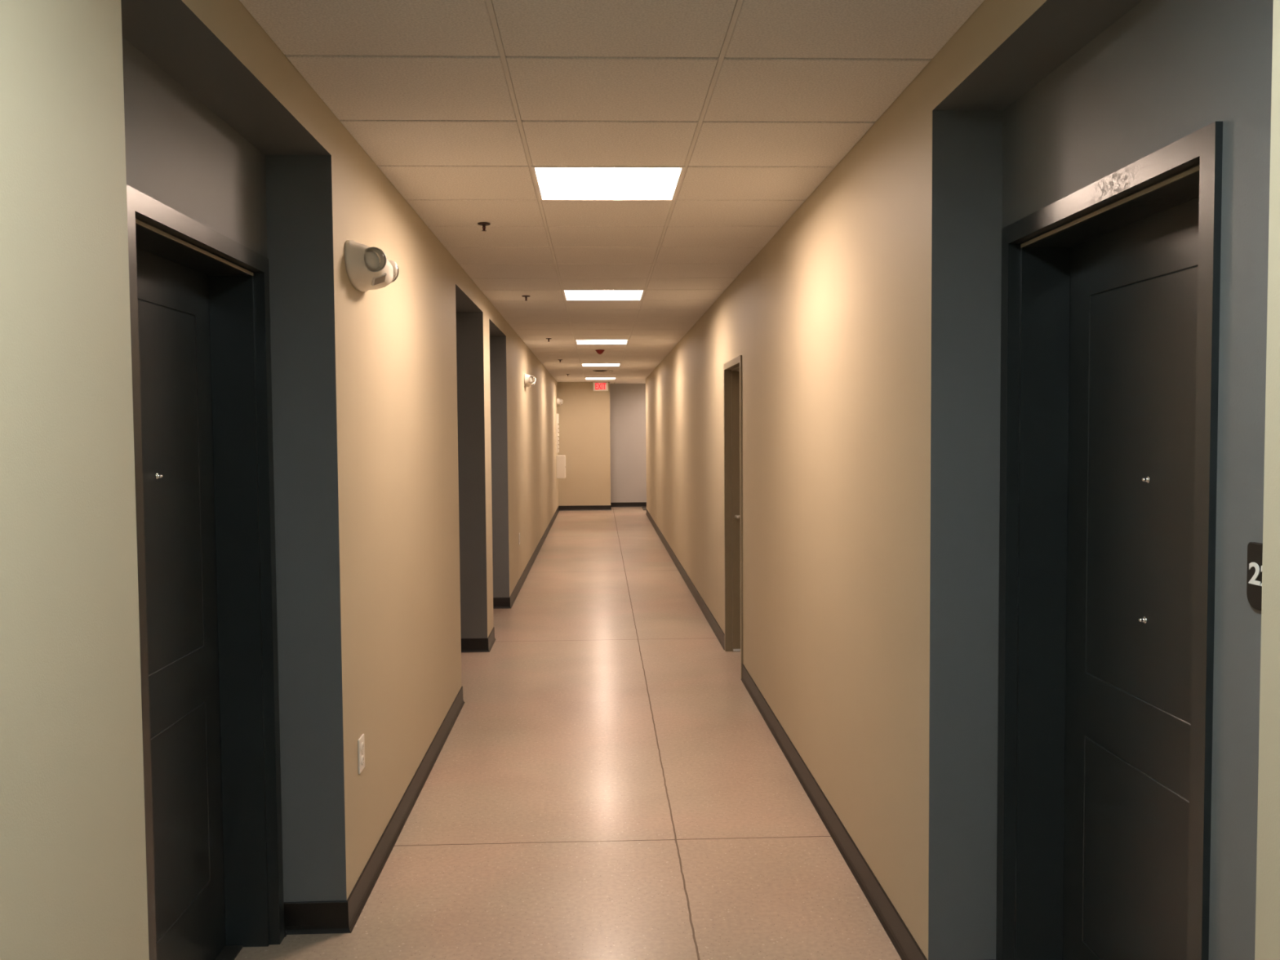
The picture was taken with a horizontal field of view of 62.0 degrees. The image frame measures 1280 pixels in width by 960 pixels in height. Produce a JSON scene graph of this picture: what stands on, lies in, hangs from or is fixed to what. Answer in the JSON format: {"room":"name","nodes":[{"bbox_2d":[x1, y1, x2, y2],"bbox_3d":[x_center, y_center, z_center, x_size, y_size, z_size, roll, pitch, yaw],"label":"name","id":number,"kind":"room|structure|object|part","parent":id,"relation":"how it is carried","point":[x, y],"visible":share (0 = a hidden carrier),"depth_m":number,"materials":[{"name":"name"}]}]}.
{"room":"apartment building corridor","nodes":[
{"label":"apartment building corridor","id":0,"kind":"room"},
{"bbox_2d":[0,0,558,959],"bbox_3d":[-1.506,-0.196,10.216,0.511,2.800,26.530,-1,3,-2],"label":"wall","id":1,"kind":"structure","parent":0,"point":[413,453],"depth_m":2.92,"materials":[{"name":"beige paint"}]},
{"bbox_2d":[126,184,284,959],"bbox_3d":[-1.271,0.425,2.943,0.219,2.220,1.040,-1,3,-2],"label":"door","id":2,"kind":"structure","parent":1,"relation":"in","point":[200,305],"depth_m":3.28,"materials":[{"name":"black paint"}]},
{"bbox_2d":[357,733,364,773],"bbox_3d":[-0.987,0.971,3.780,0.010,0.122,0.080,-1,3,-2],"label":"wall outlet","id":3,"kind":"object","parent":1,"relation":"attached to","point":[361,744],"visible":1,"depth_m":3.77,"materials":[{"name":"white plastic"}]},
{"bbox_2d":[360,742,364,751],"bbox_3d":[-0.987,0.947,3.779,0.009,0.033,0.033,-1,3,-2],"label":"receptacle","id":4,"kind":"object","parent":3,"relation":"attached to","point":[362,743],"depth_m":3.78,"materials":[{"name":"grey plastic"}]},
{"bbox_2d":[361,755,364,764],"bbox_3d":[-0.986,0.995,3.781,0.009,0.033,0.033,-1,3,-2],"label":"receptacle","id":5,"kind":"object","parent":3,"relation":"attached to","point":[362,757],"depth_m":3.77,"materials":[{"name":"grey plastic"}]},
{"bbox_2d":[344,240,399,291],"bbox_3d":[-0.944,-0.757,3.806,0.128,0.160,0.384,-1,3,-2],"label":"emergency light","id":6,"kind":"object","parent":1,"relation":"attached to","point":[367,268],"visible":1,"depth_m":3.68,"materials":[{"name":"beige plastic"}]},
{"bbox_3d":[-0.912,-0.700,3.734,0.047,0.034,0.023,-3,3,-40],"label":"test panel","id":7,"kind":"part","parent":6,"relation":"part of","materials":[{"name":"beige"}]},
{"bbox_2d":[284,506,559,937],"bbox_3d":[-1.316,1.174,9.745,0.228,0.103,25.450,-1,3,-2],"label":"baseboard","id":8,"kind":"structure","parent":1,"relation":"attached to","point":[303,917],"depth_m":4.14,"materials":[{"name":"black rubber"}]},
{"bbox_2d":[524,373,536,387],"bbox_3d":[-1.282,-1.165,12.480,0.128,0.160,0.384,-1,3,-2],"label":"emergency light","id":9,"kind":"object","parent":1,"relation":"attached to","point":[529,380],"visible":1,"depth_m":12.34,"materials":[{"name":"beige plastic"}]},
{"bbox_2d":[555,413,559,453],"bbox_3d":[-1.676,-0.950,21.680,0.046,0.800,0.240,-1,3,-2],"label":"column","id":10,"kind":"structure","parent":1,"relation":"attached to","point":[557,415],"depth_m":21.56,"materials":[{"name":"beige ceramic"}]},
{"bbox_2d":[556,397,563,405],"bbox_3d":[-1.657,-1.622,22.102,0.128,0.160,0.384,-1,3,-2],"label":"emergency light","id":11,"kind":"object","parent":1,"relation":"attached to","point":[559,402],"visible":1,"depth_m":21.96,"materials":[{"name":"beige plastic"}]},
{"bbox_2d":[234,506,901,959],"bbox_3d":[0.216,1.239,10.283,4.000,0.100,26.800,-1,3,-2],"label":"floor","id":12,"kind":"structure","parent":0,"point":[607,782],"depth_m":4.64,"materials":[{"name":"tile"}]},
{"bbox_2d":[557,382,646,506],"bbox_3d":[-0.021,-0.765,22.395,3.404,2.800,2.280,-1,3,-2],"label":"wall","id":13,"kind":"structure","parent":0,"point":[602,437],"depth_m":22.45,"materials":[{"name":"beige paint"}]},
{"bbox_2d":[556,455,565,478],"bbox_3d":[-1.600,-0.271,21.714,0.187,0.460,0.440,-1,3,-2],"label":"upper cabinet","id":14,"kind":"object","parent":13,"relation":"attached to","point":[561,460],"visible":1,"depth_m":21.50,"materials":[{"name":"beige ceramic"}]},
{"bbox_3d":[-1.525,-0.272,21.717,0.012,0.448,0.430,-1,3,-2],"label":"door","id":15,"kind":"part","parent":14,"relation":"part of","materials":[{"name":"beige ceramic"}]},
{"bbox_2d":[592,382,608,391],"bbox_3d":[-0.827,-1.960,22.339,0.316,0.190,0.060,-1,3,-2],"label":"exit sign","id":16,"kind":"object","parent":13,"relation":"attached to","point":[597,386],"visible":1,"depth_m":22.31,"materials":[{"name":"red plastic"}]},
{"bbox_3d":[-0.826,-1.964,22.312,0.232,0.142,0.002,-1,3,-2],"label":"panel","id":17,"kind":"part","parent":16,"relation":"part of","materials":[{"name":"red plastic"}]},
{"bbox_2d":[559,502,646,511],"bbox_3d":[-0.105,0.561,22.944,3.254,0.103,0.897,-1,3,-2],"label":"baseboard","id":18,"kind":"structure","parent":13,"relation":"attached to","point":[571,508],"depth_m":22.48,"materials":[{"name":"black rubber"}]},
{"bbox_2d":[239,0,984,383],"bbox_3d":[0.369,-1.519,10.129,3.254,0.022,26.315,-1,3,-2],"label":"ceiling","id":19,"kind":"structure","parent":0,"point":[421,86],"depth_m":3.53,"materials":[{"name":"tile"}]},
{"bbox_2d":[477,222,490,231],"bbox_3d":[-0.777,-1.258,5.306,0.064,0.038,0.064,-1,3,-2],"label":"sprinkler head","id":20,"kind":"object","parent":19,"relation":"attached to","point":[483,224],"visible":1,"depth_m":5.30},
{"bbox_2d":[521,295,530,301],"bbox_3d":[-0.870,-1.387,8.137,0.064,0.038,0.064,-1,3,-2],"label":"sprinkler head","id":21,"kind":"object","parent":19,"relation":"attached to","point":[525,296],"visible":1,"depth_m":8.13},
{"bbox_2d":[592,369,606,372],"bbox_3d":[-0.682,-1.853,18.172,0.250,0.026,0.250,-1,3,-2],"label":"ceiling vent","id":22,"kind":"object","parent":19,"relation":"in","point":[598,371],"visible":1,"depth_m":18.12,"materials":[{"name":"grey plastic"}]},
{"bbox_2d":[595,349,604,354],"bbox_3d":[-0.510,-1.630,13.591,0.120,0.056,0.120,-1,3,-2],"label":"fire alarm","id":23,"kind":"object","parent":19,"relation":"attached to","point":[598,351],"visible":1,"depth_m":13.55,"materials":[{"name":"red plastic"}]},
{"bbox_2d":[585,377,616,379],"bbox_3d":[-0.776,-2.078,20.919,0.608,0.174,0.608,-1,3,-2],"label":"ceiling light","id":24,"kind":"object","parent":19,"relation":"attached to","point":[615,377],"visible":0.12,"depth_m":21.21,"materials":[{"name":"white plastic"}]},
{"bbox_2d":[581,363,621,366],"bbox_3d":[-0.611,-1.884,16.660,0.608,0.174,0.608,-1,3,-2],"label":"ceiling light","id":25,"kind":"object","parent":19,"relation":"attached to","point":[602,364],"visible":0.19,"depth_m":16.95,"materials":[{"name":"white plastic"}]},
{"bbox_2d":[575,339,628,344],"bbox_3d":[-0.445,-1.691,12.400,0.608,0.174,0.608,-1,3,-2],"label":"ceiling light","id":26,"kind":"object","parent":19,"relation":"attached to","point":[577,341],"visible":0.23,"depth_m":12.69,"materials":[{"name":"white plastic"}]},
{"bbox_2d":[562,289,644,300],"bbox_3d":[-0.279,-1.497,8.140,0.608,0.174,0.608,-1,3,-2],"label":"ceiling light","id":27,"kind":"object","parent":19,"relation":"attached to","point":[569,295],"visible":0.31,"depth_m":8.43,"materials":[{"name":"white plastic"}]},
{"bbox_2d":[593,290,613,295],"bbox_3d":[-0.279,-1.509,8.140,0.212,0.131,0.572,-1,3,-2],"label":"diffuser","id":28,"kind":"object","parent":27,"relation":"attached to","point":[595,292],"depth_m":8.34,"materials":[{"name":"white plastic"}]},
{"bbox_2d":[530,165,685,200],"bbox_3d":[-0.137,-1.331,4.489,0.608,0.174,0.608,-1,3,-2],"label":"ceiling light","id":29,"kind":"object","parent":19,"relation":"attached to","point":[553,183],"visible":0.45,"depth_m":4.77,"materials":[{"name":"white plastic"}]},
{"bbox_2d":[583,168,631,191],"bbox_3d":[-0.137,-1.343,4.489,0.212,0.131,0.572,-1,3,-2],"label":"diffuser","id":30,"kind":"object","parent":29,"relation":"attached to","point":[595,180],"depth_m":4.64,"materials":[{"name":"white plastic"}]},
{"bbox_2d":[485,0,742,382],"bbox_3d":[0.373,-1.520,10.037,3.254,0.031,26.147,-1,3,-2],"label":"grid","id":31,"kind":"object","parent":19,"relation":"attached to","point":[489,3],"visible":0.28,"depth_m":3.52,"materials":[{"name":"white metal"}]},
{"bbox_2d":[645,0,1279,959],"bbox_3d":[0.845,-0.169,9.217,0.502,2.800,24.350,-1,3,-2],"label":"wall","id":32,"kind":"structure","parent":0,"point":[865,331],"depth_m":3.10,"materials":[{"name":"beige paint"}]},
{"bbox_2d":[723,355,742,678],"bbox_3d":[0.756,0.232,7.543,0.212,2.155,0.950,-1,3,-2],"label":"door","id":33,"kind":"structure","parent":32,"relation":"in","point":[732,369],"depth_m":7.96,"materials":[{"name":"brown paint"}]},
{"bbox_2d":[645,509,995,959],"bbox_3d":[0.816,1.179,9.285,0.457,0.103,24.367,-1,3,-2],"label":"baseboard","id":34,"kind":"structure","parent":32,"relation":"attached to","point":[897,931],"depth_m":4.43,"materials":[{"name":"black rubber"}]},
{"bbox_2d":[995,121,1222,959],"bbox_3d":[1.155,0.425,2.532,0.219,2.220,1.040,-1,3,-2],"label":"door","id":35,"kind":"structure","parent":32,"relation":"in","point":[1110,292],"depth_m":2.71,"materials":[{"name":"black paint"}]},
{"bbox_2d":[1246,542,1262,610],"bbox_3d":[1.081,0.171,1.796,0.009,0.116,0.184,-1,3,-2],"label":"room sign","id":36,"kind":"object","parent":32,"relation":"attached to","point":[1255,550],"visible":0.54,"depth_m":1.86,"materials":[{"name":"black plastic"}]}
]}

